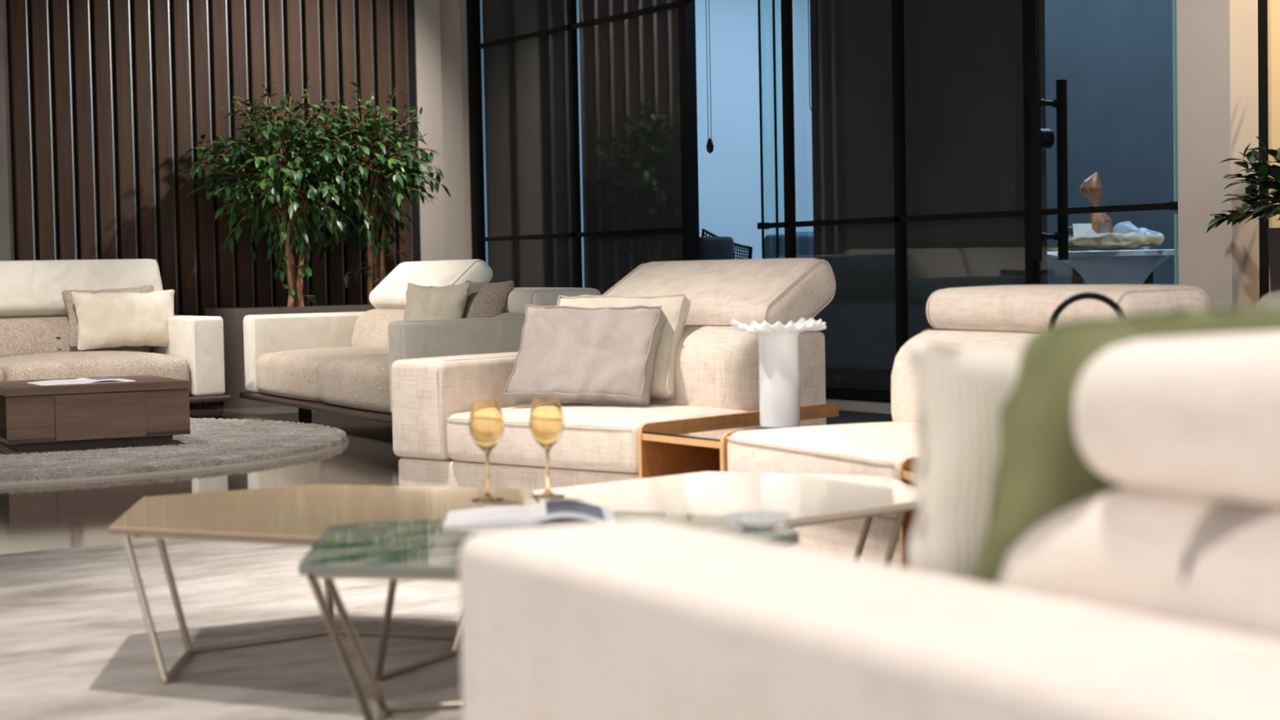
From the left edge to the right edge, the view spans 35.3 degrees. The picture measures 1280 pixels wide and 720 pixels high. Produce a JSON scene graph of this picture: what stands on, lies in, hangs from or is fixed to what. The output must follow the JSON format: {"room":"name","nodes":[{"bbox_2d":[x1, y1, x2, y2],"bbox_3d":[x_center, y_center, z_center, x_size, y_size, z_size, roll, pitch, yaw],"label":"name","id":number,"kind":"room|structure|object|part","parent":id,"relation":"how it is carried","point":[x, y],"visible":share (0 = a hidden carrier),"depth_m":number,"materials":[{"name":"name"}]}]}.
{"room":"store","nodes":[
{"label":"store","id":0,"kind":"room"},
{"bbox_2d":[0,402,404,554],"bbox_3d":[-3.016,0.786,2.345,25.500,0.100,19.200,-3,3,-33],"label":"floor","id":1,"kind":"structure","parent":0,"point":[38,517],"depth_m":7.67,"materials":[{"name":"beige tile"}]},
{"bbox_2d":[0,258,231,403],"bbox_3d":[-3.551,-0.084,10.861,2.440,0.904,0.980,-3,3,-33],"label":"lounge sofa","id":2,"kind":"object","parent":1,"relation":"on","point":[34,324],"visible":0.48,"depth_m":11.12,"materials":[{"name":"beige fabric"}]},
{"bbox_2d":[0,368,4,381],"bbox_3d":[-3.917,0.125,10.509,1.007,0.259,0.775,-3,3,-33],"label":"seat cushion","id":3,"kind":"object","parent":2,"relation":"on","point":[2,370],"depth_m":10.49,"materials":[{"name":"beige fabric"}]},
{"bbox_3d":[-3.257,-0.119,11.334,1.007,0.260,0.284,-3,3,-33],"label":"backrest","id":4,"kind":"part","parent":2,"relation":"part of","materials":[{"name":"beige fabric"}]},
{"bbox_2d":[0,351,190,389],"bbox_3d":[-3.072,0.084,11.069,1.007,0.259,0.775,-3,3,-33],"label":"seat cushion","id":5,"kind":"object","parent":2,"relation":"on","point":[14,365],"depth_m":10.80,"materials":[{"name":"beige fabric"}]},
{"bbox_2d":[62,284,153,346],"bbox_3d":[-2.973,-0.251,11.335,0.534,0.335,0.153,-3,3,-29],"label":"cushion","id":6,"kind":"object","parent":2,"relation":"on","point":[72,315],"visible":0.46,"depth_m":11.22,"materials":[{"name":"beige fabric"}]},
{"bbox_2d":[71,289,174,350],"bbox_3d":[-2.875,-0.226,11.271,0.595,0.327,0.183,-3,3,-29],"label":"cushion","id":7,"kind":"object","parent":2,"relation":"on","point":[111,319],"visible":0.9,"depth_m":11.19,"materials":[{"name":"beige fabric"}]},
{"bbox_3d":[-2.635,-0.033,11.489,0.185,0.438,0.950,-3,3,-33],"label":"armrest","id":8,"kind":"part","parent":2,"relation":"part of","materials":[{"name":"beige fabric"}]},
{"bbox_3d":[-3.544,0.249,10.876,2.440,0.034,0.980,-3,3,-33],"label":"frame rail","id":9,"kind":"part","parent":2,"relation":"part of","materials":[{"name":"brown wood"}]},
{"bbox_2d":[0,417,349,485],"bbox_3d":[-3.016,0.407,9.317,3.312,0.038,3.312,-3,3,-33],"label":"round rug","id":10,"kind":"object","parent":1,"relation":"on","point":[211,443],"visible":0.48,"depth_m":8.67,"materials":[{"name":"grey carpet"}]},
{"bbox_2d":[0,374,190,452],"bbox_3d":[-2.554,0.244,9.242,0.800,0.292,0.721,-2,3,-27],"label":"coffee table","id":11,"kind":"object","parent":10,"relation":"on","point":[148,410],"visible":0.98,"depth_m":8.94,"materials":[{"name":"brown wood"}]},
{"bbox_2d":[26,376,135,385],"bbox_3d":[-2.539,0.093,9.148,0.428,0.017,0.276,-3,3,-30],"label":"open magazine","id":12,"kind":"object","parent":11,"relation":"on","point":[92,380],"visible":1,"depth_m":9.09,"materials":[{"name":"white paper"}]},
{"bbox_3d":[-2.390,0.250,8.927,0.395,0.198,0.011,-2,3,-27],"label":"drawer","id":13,"kind":"part","parent":11,"relation":"part of","materials":[{"name":"brown wood"}]},
{"bbox_2d":[0,539,462,719],"bbox_3d":[-0.425,0.618,3.676,5.012,0.015,5.012,-3,3,-33],"label":"rug","id":14,"kind":"object","parent":1,"relation":"on","point":[75,644],"visible":0.39,"depth_m":4.30,"materials":[{"name":"beige carpet"}]},
{"bbox_2d":[108,484,525,684],"bbox_3d":[-0.692,0.449,4.152,0.923,0.292,0.838,0,3,22],"label":"table","id":15,"kind":"object","parent":14,"relation":"on","point":[294,515],"visible":0.76,"depth_m":4.08,"materials":[{"name":"beige paint"}]},
{"bbox_3d":[-0.945,0.474,3.845,0.123,0.273,0.015,1,3,40],"label":"leg","id":16,"kind":"part","parent":15,"relation":"part of","materials":[{"name":"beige metal"}]},
{"bbox_3d":[-0.950,0.463,4.095,0.075,0.270,0.015,-2,3,-20],"label":"leg","id":17,"kind":"part","parent":15,"relation":"part of","materials":[{"name":"beige metal"}]},
{"bbox_3d":[-0.690,0.321,4.147,0.868,0.008,0.788,0,3,22],"label":"under frame","id":18,"kind":"part","parent":15,"relation":"part of","materials":[{"name":"beige metal"}]},
{"bbox_3d":[-0.646,0.592,4.058,0.562,0.012,0.510,-1,3,3],"label":"floor rail","id":19,"kind":"part","parent":15,"relation":"part of","materials":[{"name":"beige metal"}]},
{"bbox_3d":[-0.691,0.444,4.416,0.014,0.276,0.247,-2,3,-16],"label":"leg","id":20,"kind":"part","parent":15,"relation":"part of","materials":[{"name":"beige metal"}]},
{"bbox_3d":[-0.466,0.470,3.728,0.015,0.274,0.154,-2,3,-25],"label":"leg","id":21,"kind":"part","parent":15,"relation":"part of","materials":[{"name":"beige metal"}]},
{"bbox_3d":[-0.333,0.453,4.051,0.099,0.271,0.014,-2,3,-13],"label":"leg","id":22,"kind":"part","parent":15,"relation":"part of","materials":[{"name":"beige metal"}]},
{"bbox_3d":[-0.346,0.443,4.287,0.015,0.276,0.201,0,3,24],"label":"leg","id":23,"kind":"part","parent":15,"relation":"part of","materials":[{"name":"beige metal"}]},
{"bbox_2d":[468,400,504,502],"bbox_3d":[-0.319,0.190,4.201,0.073,0.206,0.073,-2,3,-15],"label":"wine glass","id":24,"kind":"object","parent":15,"relation":"on","point":[486,426],"visible":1,"depth_m":4.17,"materials":[{"name":"beige"}]},
{"bbox_2d":[468,400,503,450],"bbox_3d":[-0.320,0.138,4.199,0.073,0.102,0.073,-3,3,-33],"label":"bowl","id":25,"kind":"object","parent":24,"relation":"on","point":[486,426],"depth_m":4.17,"materials":[{"name":"yellow glass"}]},
{"bbox_3d":[-0.318,0.239,4.203,0.068,0.106,0.068,-3,3,-33],"label":"stem and foot","id":26,"kind":"part","parent":24,"relation":"part of","materials":[{"name":"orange glass"}]},
{"bbox_2d":[298,511,799,719],"bbox_3d":[-0.133,0.457,3.304,0.794,0.329,0.720,-1,3,-3],"label":"table","id":27,"kind":"object","parent":14,"relation":"on","point":[423,549],"visible":0.48,"depth_m":3.27,"materials":[{"name":"green stone"}]},
{"bbox_3d":[-0.471,0.476,3.214,0.015,0.309,0.242,0,3,16],"label":"leg","id":28,"kind":"part","parent":27,"relation":"part of","materials":[{"name":"beige metal"}]},
{"bbox_3d":[-0.476,0.470,3.361,0.015,0.311,0.335,-1,3,9],"label":"leg","id":29,"kind":"part","parent":27,"relation":"part of","materials":[{"name":"beige metal"}]},
{"bbox_3d":[-0.137,0.315,3.302,0.747,0.008,0.678,-1,3,-3],"label":"under frame","id":30,"kind":"part","parent":27,"relation":"part of","materials":[{"name":"beige metal"}]},
{"bbox_3d":[-0.194,0.613,3.384,0.592,0.012,0.376,1,3,35],"label":"floor rail","id":31,"kind":"part","parent":27,"relation":"part of","materials":[{"name":"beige metal"}]},
{"bbox_2d":[444,498,615,527],"bbox_3d":[-0.196,0.270,3.577,0.298,0.021,0.206,-1,3,-4],"label":"open magazine","id":32,"kind":"object","parent":27,"relation":"on","point":[561,511],"visible":0.96,"depth_m":3.53,"materials":[{"name":"white paper"}]},
{"bbox_2d":[724,511,791,529],"bbox_3d":[0.198,0.271,3.382,0.113,0.021,0.113,-3,3,-33],"label":"scalloped dish","id":33,"kind":"object","parent":27,"relation":"on","point":[759,520],"visible":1,"depth_m":3.37,"materials":[{"name":"white ceramic"}]},
{"bbox_2d":[531,471,915,565],"bbox_3d":[0.227,0.425,4.257,0.859,0.294,0.776,-3,3,-42],"label":"table","id":34,"kind":"object","parent":14,"relation":"on","point":[809,499],"visible":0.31,"depth_m":4.19,"materials":[{"name":"beige paint"}]},
{"bbox_2d":[528,397,564,498],"bbox_3d":[-0.195,0.184,4.221,0.073,0.206,0.073,-2,3,-15],"label":"wine glass","id":35,"kind":"object","parent":34,"relation":"on","point":[546,423],"visible":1,"depth_m":4.20,"materials":[{"name":"beige"}]},
{"bbox_2d":[528,397,564,448],"bbox_3d":[-0.196,0.132,4.219,0.073,0.102,0.073,-3,3,-33],"label":"bowl","id":36,"kind":"object","parent":35,"relation":"on","point":[546,423],"depth_m":4.19,"materials":[{"name":"yellow glass"}]},
{"bbox_3d":[-0.194,0.234,4.223,0.068,0.106,0.068,-3,3,-33],"label":"stem and foot","id":37,"kind":"part","parent":35,"relation":"part of","materials":[{"name":"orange glass"}]},
{"bbox_3d":[0.226,0.296,4.251,0.808,0.008,0.729,-3,3,-42],"label":"under frame","id":38,"kind":"part","parent":34,"relation":"part of","materials":[{"name":"beige metal"}]},
{"bbox_3d":[0.478,0.420,4.402,0.099,0.274,0.015,-1,3,11],"label":"leg","id":39,"kind":"part","parent":34,"relation":"part of","materials":[{"name":"beige metal"}]},
{"bbox_3d":[0.491,0.435,4.056,0.092,0.273,0.015,-1,3,6],"label":"leg","id":40,"kind":"part","parent":34,"relation":"part of","materials":[{"name":"beige metal"}]},
{"bbox_2d":[638,402,893,478],"bbox_3d":[0.464,0.319,5.854,0.920,0.305,0.822,-3,3,-33],"label":"side table","id":41,"kind":"object","parent":14,"relation":"on","point":[698,444],"visible":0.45,"depth_m":5.83,"materials":[{"name":"brown wood"}]},
{"bbox_3d":[0.463,0.203,5.849,0.917,0.018,0.790,-3,3,-33],"label":"panel","id":42,"kind":"part","parent":41,"relation":"part of","materials":[{"name":"brown wood"}]},
{"bbox_3d":[0.644,0.328,5.573,0.933,0.305,0.016,-2,3,-24],"label":"panel","id":43,"kind":"part","parent":41,"relation":"part of","materials":[{"name":"brown wood"}]},
{"bbox_3d":[0.460,0.191,5.846,0.904,0.006,0.786,-3,3,-33],"label":"glass","id":44,"kind":"part","parent":41,"relation":"part of","materials":[{"name":"glass"}]},
{"bbox_2d":[730,317,826,428],"bbox_3d":[0.398,0.036,5.758,0.275,0.313,0.272,-3,3,-33],"label":"vase","id":45,"kind":"object","parent":41,"relation":"on","point":[778,343],"visible":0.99,"depth_m":5.71,"materials":[{"name":"white ceramic"}]},
{"bbox_2d":[458,331,1279,719],"bbox_3d":[0.553,0.319,1.850,1.048,0.707,1.213,-3,3,-30],"label":"sofa","id":46,"kind":"object","parent":14,"relation":"on","point":[1156,597],"visible":1,"depth_m":1.56,"materials":[{"name":"fabric"}]},
{"bbox_3d":[0.201,0.345,1.644,0.231,0.316,1.200,-3,3,-30],"label":"armrest","id":47,"kind":"part","parent":46,"relation":"part of","materials":[{"name":"fabric"}]},
{"bbox_2d":[906,342,1022,581],"bbox_3d":[0.408,0.156,1.939,0.374,0.362,0.129,-3,3,-29],"label":"cushion","id":48,"kind":"object","parent":46,"relation":"on","point":[961,393],"visible":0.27,"depth_m":1.83,"materials":[{"name":"white fabric"}]},
{"bbox_2d":[973,303,1279,585],"bbox_3d":[0.615,0.136,1.918,0.726,0.383,0.152,-2,3,-28],"label":"throw blanket","id":49,"kind":"object","parent":46,"relation":"on","point":[1043,471],"visible":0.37,"depth_m":1.72,"materials":[{"name":"green fabric"}]},
{"bbox_3d":[0.735,0.233,1.759,0.791,0.300,0.530,-3,3,-30],"label":"backrest","id":50,"kind":"part","parent":46,"relation":"part of","materials":[{"name":"fabric"}]},
{"bbox_2d":[899,457,916,568],"bbox_3d":[1.033,0.367,4.511,0.860,0.305,0.706,-2,3,-9],"label":"side table","id":51,"kind":"object","parent":14,"relation":"on","point":[906,469],"visible":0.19,"depth_m":4.55,"materials":[{"name":"brown wood"}]},
{"bbox_3d":[1.033,0.251,4.505,0.857,0.018,0.674,-2,3,-9],"label":"panel","id":52,"kind":"part","parent":51,"relation":"part of","materials":[{"name":"brown wood"}]},
{"bbox_3d":[1.029,0.239,4.503,0.844,0.006,0.671,-2,3,-9],"label":"glass","id":53,"kind":"part","parent":51,"relation":"part of","materials":[{"name":"glass"}]},
{"bbox_2d":[1048,292,1124,326],"bbox_3d":[0.977,0.047,4.381,0.180,0.389,0.180,-1,3,1],"label":"basket","id":54,"kind":"object","parent":51,"relation":"on","point":[1091,295],"visible":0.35,"depth_m":4.37,"materials":[{"name":"black metal"}]},
{"bbox_2d":[725,284,1209,567],"bbox_3d":[0.813,0.168,5.146,0.923,0.706,0.888,-2,3,-24],"label":"sofa","id":55,"kind":"object","parent":14,"relation":"on","point":[1002,317],"visible":0.31,"depth_m":5.05,"materials":[{"name":"beige fabric"}]},
{"bbox_3d":[0.702,0.257,5.099,0.670,0.167,0.882,-2,3,-24],"label":"seat","id":56,"kind":"part","parent":55,"relation":"part of","materials":[{"name":"beige fabric"}]},
{"bbox_3d":[0.927,0.076,5.193,0.230,0.300,0.864,-2,3,-24],"label":"backrest","id":57,"kind":"part","parent":55,"relation":"part of","materials":[{"name":"beige fabric"}]},
{"bbox_2d":[1256,290,1279,305],"bbox_3d":[1.135,0.222,3.776,0.923,0.706,0.820,-1,3,-5],"label":"module","id":58,"kind":"object","parent":14,"relation":"on","point":[1272,298],"visible":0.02,"depth_m":4.11,"materials":[{"name":"beige fabric"}]},
{"bbox_2d":[204,303,376,408],"bbox_3d":[-1.923,-0.041,12.592,1.480,0.600,0.480,-3,3,-33],"label":"planter","id":59,"kind":"object","parent":1,"relation":"on","point":[233,317],"visible":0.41,"depth_m":12.15,"materials":[{"name":"metal"}]},
{"bbox_2d":[176,74,378,306],"bbox_3d":[-2.146,-1.015,12.331,1.347,1.470,0.893,-3,3,-33],"label":"ficus tree","id":60,"kind":"object","parent":59,"relation":"on","point":[240,187],"visible":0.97,"depth_m":12.25,"materials":[{"name":"green plant"}]},
{"bbox_2d":[285,82,451,305],"bbox_3d":[-1.698,-1.013,12.631,1.008,1.425,0.888,-3,3,-33],"label":"ficus tree","id":61,"kind":"object","parent":59,"relation":"in","point":[393,172],"visible":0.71,"depth_m":12.59,"materials":[{"name":"green plant"}]},
{"bbox_2d":[239,259,601,423],"bbox_3d":[-1.178,-0.092,10.510,1.150,0.857,2.620,-2,3,-27],"label":"lounge sofa","id":62,"kind":"object","parent":1,"relation":"on","point":[338,363],"visible":0.52,"depth_m":10.48,"materials":[{"name":"beige fabric"}]},
{"bbox_3d":[-1.706,-0.056,11.587,1.120,0.438,0.185,-2,3,-27],"label":"armrest","id":63,"kind":"part","parent":62,"relation":"part of","materials":[{"name":"beige fabric"}]},
{"bbox_3d":[-1.873,0.266,11.257,0.060,0.102,0.060,-2,3,-27],"label":"leg","id":64,"kind":"part","parent":62,"relation":"part of","materials":[{"name":"black metal"}]},
{"bbox_3d":[-1.172,0.218,10.524,1.150,0.034,2.620,-2,3,-27],"label":"frame rail","id":65,"kind":"part","parent":62,"relation":"part of","materials":[{"name":"brown wood"}]},
{"bbox_2d":[255,346,388,402],"bbox_3d":[-1.586,0.061,10.928,0.775,0.259,1.097,-2,3,-27],"label":"seat cushion","id":66,"kind":"object","parent":62,"relation":"on","point":[282,374],"depth_m":10.67,"materials":[{"name":"beige fabric"}]},
{"bbox_2d":[317,353,391,413],"bbox_3d":[-1.085,0.095,9.944,0.775,0.259,1.097,-2,3,-27],"label":"seat cushion","id":67,"kind":"object","parent":62,"relation":"on","point":[356,384],"depth_m":9.70,"materials":[{"name":"beige fabric"}]},
{"bbox_3d":[-1.298,-0.146,11.068,0.284,0.260,1.097,-2,3,-27],"label":"backrest","id":68,"kind":"part","parent":62,"relation":"part of","materials":[{"name":"beige fabric"}]},
{"bbox_2d":[403,282,471,319],"bbox_3d":[-1.022,-0.202,9.947,0.436,0.365,0.172,1,3,42],"label":"cushion","id":69,"kind":"object","parent":62,"relation":"on","point":[449,301],"visible":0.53,"depth_m":9.88,"materials":[{"name":"grey fabric"}]},
{"bbox_3d":[-0.620,0.018,9.454,1.120,0.438,0.185,-2,3,-27],"label":"armrest","id":70,"kind":"part","parent":62,"relation":"part of","materials":[{"name":"beige fabric"}]},
{"bbox_2d":[462,280,514,318],"bbox_3d":[-0.798,-0.215,9.913,0.210,0.357,0.453,-3,3,-35],"label":"cushion","id":71,"kind":"object","parent":62,"relation":"on","point":[485,300],"visible":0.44,"depth_m":9.78,"materials":[{"name":"brown fabric"}]},
{"bbox_3d":[-0.797,-0.112,10.083,0.284,0.260,1.097,-2,3,-27],"label":"backrest","id":72,"kind":"part","parent":62,"relation":"part of","materials":[{"name":"beige fabric"}]},
{"bbox_2d":[391,257,835,506],"bbox_3d":[-0.075,0.090,6.447,1.058,0.810,1.026,1,3,41],"label":"sofa","id":73,"kind":"object","parent":1,"relation":"on","point":[717,372],"visible":0.59,"depth_m":6.27,"materials":[{"name":"beige fabric"}]},
{"bbox_3d":[-0.406,0.133,6.686,0.246,0.316,0.920,1,3,41],"label":"armrest","id":74,"kind":"part","parent":73,"relation":"part of","materials":[{"name":"beige fabric"}]},
{"bbox_2d":[503,303,666,406],"bbox_3d":[-0.166,-0.017,6.267,0.470,0.319,0.225,0,3,23],"label":"cushion","id":75,"kind":"object","parent":73,"relation":"on","point":[602,355],"visible":0.98,"depth_m":6.22,"materials":[{"name":"beige fabric"}]},
{"bbox_3d":[-0.096,0.222,6.239,0.804,0.167,0.670,1,3,41],"label":"seat","id":76,"kind":"part","parent":73,"relation":"part of","materials":[{"name":"beige fabric"}]},
{"bbox_2d":[557,293,690,398],"bbox_3d":[-0.079,-0.044,6.335,0.452,0.324,0.205,0,3,27],"label":"cushion","id":77,"kind":"object","parent":73,"relation":"on","point":[676,307],"visible":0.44,"depth_m":6.26,"materials":[{"name":"beige fabric"}]},
{"bbox_3d":[0.066,0.039,6.419,0.786,0.300,0.230,1,3,41],"label":"backrest","id":78,"kind":"part","parent":73,"relation":"part of","materials":[{"name":"beige fabric"}]},
{"bbox_3d":[0.212,0.096,6.587,0.810,0.375,0.250,1,3,41],"label":"frame","id":79,"kind":"part","parent":73,"relation":"part of","materials":[{"name":"beige fabric"}]},
{"bbox_2d":[1266,227,1279,292],"bbox_3d":[2.776,-0.081,8.026,0.380,0.900,0.380,-3,3,-41],"label":"planter","id":80,"kind":"object","parent":1,"relation":"on","point":[1273,233],"visible":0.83,"depth_m":8.01,"materials":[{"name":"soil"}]},
{"bbox_2d":[1205,136,1279,233],"bbox_3d":[2.748,-0.703,7.906,0.962,0.477,0.854,-3,3,-33],"label":"leafy plant","id":81,"kind":"object","parent":80,"relation":"in","point":[1262,170],"visible":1,"depth_m":7.92,"materials":[{"name":"green plant"}]},
{"bbox_2d":[0,0,472,404],"bbox_3d":[-9.805,-1.090,8.134,20.735,3.400,0.450,-3,3,-33],"label":"wall","id":82,"kind":"structure","parent":0,"point":[108,99],"depth_m":12.53,"materials":[{"name":"brown wood"}]},
{"bbox_2d":[466,0,573,262],"bbox_3d":[-0.776,-1.536,13.216,0.060,3.315,1.310,-3,3,-33],"label":"window","id":83,"kind":"structure","parent":82,"relation":"in","point":[479,239],"depth_m":13.69,"materials":[{"name":"black metal"}]},
{"bbox_2d":[482,0,573,287],"bbox_3d":[-0.736,-1.550,13.371,0.058,3.280,1.195,-3,3,-33],"label":"glass panel","id":84,"kind":"object","parent":83,"relation":"attached to","point":[526,82],"visible":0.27,"depth_m":13.39,"materials":[{"name":"glass"}]},
{"bbox_2d":[566,0,682,288],"bbox_3d":[-0.072,-1.502,12.155,0.060,3.315,1.282,-3,3,-33],"label":"window","id":85,"kind":"structure","parent":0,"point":[574,25],"depth_m":12.65,"materials":[{"name":"black metal"}]},
{"bbox_2d":[578,0,683,294],"bbox_3d":[-0.035,-1.517,12.316,0.058,3.280,1.230,-3,3,-33],"label":"glass panel","id":86,"kind":"object","parent":85,"relation":"attached to","point":[630,81],"visible":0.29,"depth_m":12.38,"materials":[{"name":"glass"}]},
{"bbox_2d":[480,0,814,331],"bbox_3d":[0.470,-1.596,14.973,3.960,3.400,0.100,-3,3,-33],"label":"wall","id":87,"kind":"structure","parent":0,"point":[729,177],"depth_m":15.11,"materials":[{"name":"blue paint"}]},
{"bbox_2d":[903,0,1178,310],"bbox_3d":[3.431,-1.570,13.097,0.100,3.400,6.300,-3,3,-33],"label":"wall","id":88,"kind":"structure","parent":0,"point":[1114,57],"depth_m":13.40,"materials":[{"name":"paint"}]},
{"bbox_2d":[1176,0,1259,306],"bbox_3d":[2.426,-1.345,8.465,0.175,3.400,0.285,-3,3,-33],"label":"wall","id":89,"kind":"structure","parent":0,"point":[1217,40],"depth_m":8.40,"materials":[{"name":"beige paint"}]},
{"bbox_2d":[826,398,891,413],"bbox_3d":[0.621,0.213,11.236,0.180,0.057,6.245,-3,3,-33],"label":"trim","id":90,"kind":"structure","parent":89,"relation":"attached to","point":[843,405],"depth_m":10.30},
{"bbox_2d":[678,0,786,260],"bbox_3d":[0.529,-1.474,11.251,0.070,3.315,0.970,-3,3,-33],"label":"door frame","id":91,"kind":"structure","parent":90,"relation":"on","point":[686,8],"depth_m":11.60,"materials":[{"name":"black metal"}]},
{"bbox_2d":[780,0,897,403],"bbox_3d":[1.041,-1.450,10.480,0.060,3.315,0.926,-3,3,-33],"label":"window","id":92,"kind":"structure","parent":90,"relation":"on","point":[787,52],"depth_m":10.83,"materials":[{"name":"black metal"}]},
{"bbox_2d":[809,0,896,392],"bbox_3d":[1.129,-1.462,10.563,0.058,3.280,0.740,-3,3,-33],"label":"glass panel","id":93,"kind":"object","parent":92,"relation":"attached to","point":[852,121],"visible":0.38,"depth_m":10.60,"materials":[{"name":"glass"}]},
{"bbox_2d":[891,0,1041,354],"bbox_3d":[1.554,-1.425,9.708,0.060,3.315,0.972,-3,3,-33],"label":"door frame","id":94,"kind":"structure","parent":90,"relation":"on","point":[1029,7],"depth_m":10.07,"materials":[{"name":"black metal"}]},
{"bbox_2d":[904,0,1047,340],"bbox_3d":[1.620,-1.438,9.824,0.058,3.280,0.985,-3,3,-33],"label":"glass panel","id":95,"kind":"object","parent":94,"relation":"attached to","point":[964,91],"visible":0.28,"depth_m":9.88,"materials":[{"name":"glass"}]},
{"bbox_2d":[1028,0,1177,284],"bbox_3d":[2.063,-1.401,8.941,0.204,3.315,0.913,-3,3,-33],"label":"door","id":96,"kind":"structure","parent":89,"relation":"in","point":[1039,138],"depth_m":9.20,"materials":[{"name":"black metal"}]},
{"bbox_3d":[1.838,-0.872,9.227,0.102,0.830,0.035,-3,3,-33],"label":"pull handle","id":97,"kind":"part","parent":96,"relation":"part of","materials":[{"name":"black metal"}]},
{"bbox_3d":[1.923,-0.876,9.284,0.102,0.830,0.035,-3,3,-33],"label":"pull handle","id":98,"kind":"part","parent":96,"relation":"part of","materials":[{"name":"black metal"}]},
{"bbox_2d":[1257,0,1269,299],"bbox_3d":[2.582,-1.347,8.445,0.057,3.400,0.080,-3,3,-33],"label":"trim","id":99,"kind":"structure","parent":89,"relation":"attached to","point":[1262,4],"depth_m":8.43,"materials":[{"name":"black metal"}]},
{"bbox_2d":[1267,0,1279,293],"bbox_3d":[3.904,-1.415,9.405,3.200,3.400,0.100,-3,3,-33],"label":"wall","id":100,"kind":"structure","parent":0,"point":[1273,6],"depth_m":8.55,"materials":[{"name":"paint"}]},
{"bbox_3d":[0.184,-3.017,7.653,14.000,0.100,13.700,-3,3,-33],"label":"ceiling","id":101,"kind":"structure","parent":0,"visible":0},
{"bbox_2d":[705,0,713,153],"bbox_3d":[0.386,-2.151,11.579,0.044,1.925,0.044,-3,3,-33],"label":"chain","id":102,"kind":"object","parent":101,"relation":"hanging from","point":[709,146],"visible":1,"depth_m":11.60,"materials":[{"name":"black metal"}]},
{"bbox_2d":[808,0,817,112],"bbox_3d":[0.917,-2.207,10.765,0.004,1.762,0.074,-3,3,-33],"label":"chain","id":103,"kind":"object","parent":101,"relation":"hanging from","point":[808,0],"visible":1,"depth_m":10.81,"materials":[{"name":"black metal"}]},
{"bbox_3d":[2.225,0.145,12.380,3.840,0.085,6.250,-3,3,-33],"label":"floor","id":104,"kind":"structure","parent":0,"visible":0},
{"bbox_2d":[699,236,733,260],"bbox_3d":[0.340,-0.282,11.891,0.374,0.886,0.340,1,3,36],"label":"armchair","id":105,"kind":"object","parent":104,"relation":"on","point":[710,247],"visible":0.28,"depth_m":11.72,"materials":[{"name":"fabric"}]},
{"bbox_2d":[701,228,752,259],"bbox_3d":[0.590,-0.348,12.517,0.400,0.952,0.470,-2,3,-14],"label":"woven chair","id":106,"kind":"object","parent":104,"relation":"on","point":[749,252],"visible":0.13,"depth_m":12.62,"materials":[{"name":"black metal"}]},
{"bbox_2d":[764,233,814,331],"bbox_3d":[0.857,-0.278,11.584,0.300,0.886,0.335,-1,3,-4],"label":"armchair","id":107,"kind":"object","parent":104,"relation":"on","point":[804,242],"visible":0.16,"depth_m":11.41,"materials":[{"name":"blue fabric"}]},
{"bbox_3d":[0.861,-0.483,11.449,0.300,0.465,0.083,-1,3,-4],"label":"backrest","id":108,"kind":"part","parent":107,"relation":"part of","materials":[{"name":"blue fabric"}]},
{"bbox_2d":[795,231,813,234],"bbox_3d":[1.105,-0.342,12.583,0.340,0.916,0.374,-1,3,-4],"label":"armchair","id":109,"kind":"object","parent":104,"relation":"on","point":[811,232],"visible":0.02,"depth_m":12.39,"materials":[{"name":"blue fabric"}]},
{"bbox_2d":[1047,249,1174,284],"bbox_3d":[2.524,-0.186,10.329,0.720,0.745,0.700,-3,3,-33],"label":"covered table","id":110,"kind":"object","parent":104,"relation":"on","point":[1077,279],"visible":0.21,"depth_m":10.03,"materials":[{"name":"white paper"}]},
{"bbox_3d":[2.283,-0.176,10.493,0.040,0.720,0.040,-3,3,-33],"label":"leg","id":111,"kind":"part","parent":110,"relation":"part of","materials":[{"name":"black metal"}]},
{"bbox_2d":[1079,172,1112,234],"bbox_3d":[2.286,-0.747,10.090,0.166,0.390,0.104,-1,3,-4],"label":"sculpture","id":112,"kind":"object","parent":110,"relation":"on","point":[1091,188],"visible":0.68,"depth_m":10.07,"materials":[{"name":"orange metal"}]},
{"bbox_2d":[1047,248,1173,284],"bbox_3d":[2.448,-0.387,10.481,0.830,0.366,0.560,-1,3,1],"label":"tablecloth","id":113,"kind":"object","parent":110,"relation":"on","point":[1095,270],"visible":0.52,"depth_m":10.23,"materials":[{"name":"white fabric"}]},
{"bbox_2d":[1047,247,1080,250],"bbox_3d":[2.070,-0.552,10.039,0.220,0.014,0.140,-1,3,-4],"label":"folder","id":114,"kind":"object","parent":113,"relation":"on","point":[1069,248],"visible":0.57,"depth_m":9.97,"materials":[{"name":"paper"}]},
{"bbox_2d":[1068,226,1073,247],"bbox_3d":[2.145,-0.614,10.067,0.092,0.105,0.063,-1,3,-6],"label":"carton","id":115,"kind":"object","parent":114,"relation":"on","point":[1070,228],"visible":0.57,"depth_m":10.04,"materials":[{"name":"cardboard"}]},
{"bbox_2d":[1068,231,1165,251],"bbox_3d":[2.350,-0.584,9.970,0.465,0.096,0.242,-1,3,-1],"label":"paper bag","id":116,"kind":"object","parent":110,"relation":"on","point":[1107,242],"visible":0.94,"depth_m":9.86,"materials":[{"name":"paper"}]},
{"bbox_2d":[1072,223,1093,250],"bbox_3d":[2.205,-0.613,10.021,0.096,0.133,0.034,-1,3,-4],"label":"card","id":117,"kind":"object","parent":116,"relation":"on","point":[1078,229],"visible":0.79,"depth_m":10.02,"materials":[{"name":"paper"}]},
{"bbox_2d":[1083,227,1096,237],"bbox_3d":[2.211,-0.618,9.887,0.115,0.070,0.040,-1,3,-1],"label":"folded paper","id":118,"kind":"object","parent":116,"relation":"on","point":[1091,232],"visible":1,"depth_m":9.88,"materials":[{"name":"paper"}]},
{"bbox_3d":[2.630,-0.179,10.423,0.040,0.720,0.040,-3,3,-33],"label":"leg","id":119,"kind":"part","parent":110,"relation":"part of","materials":[{"name":"black metal"}]}
]}

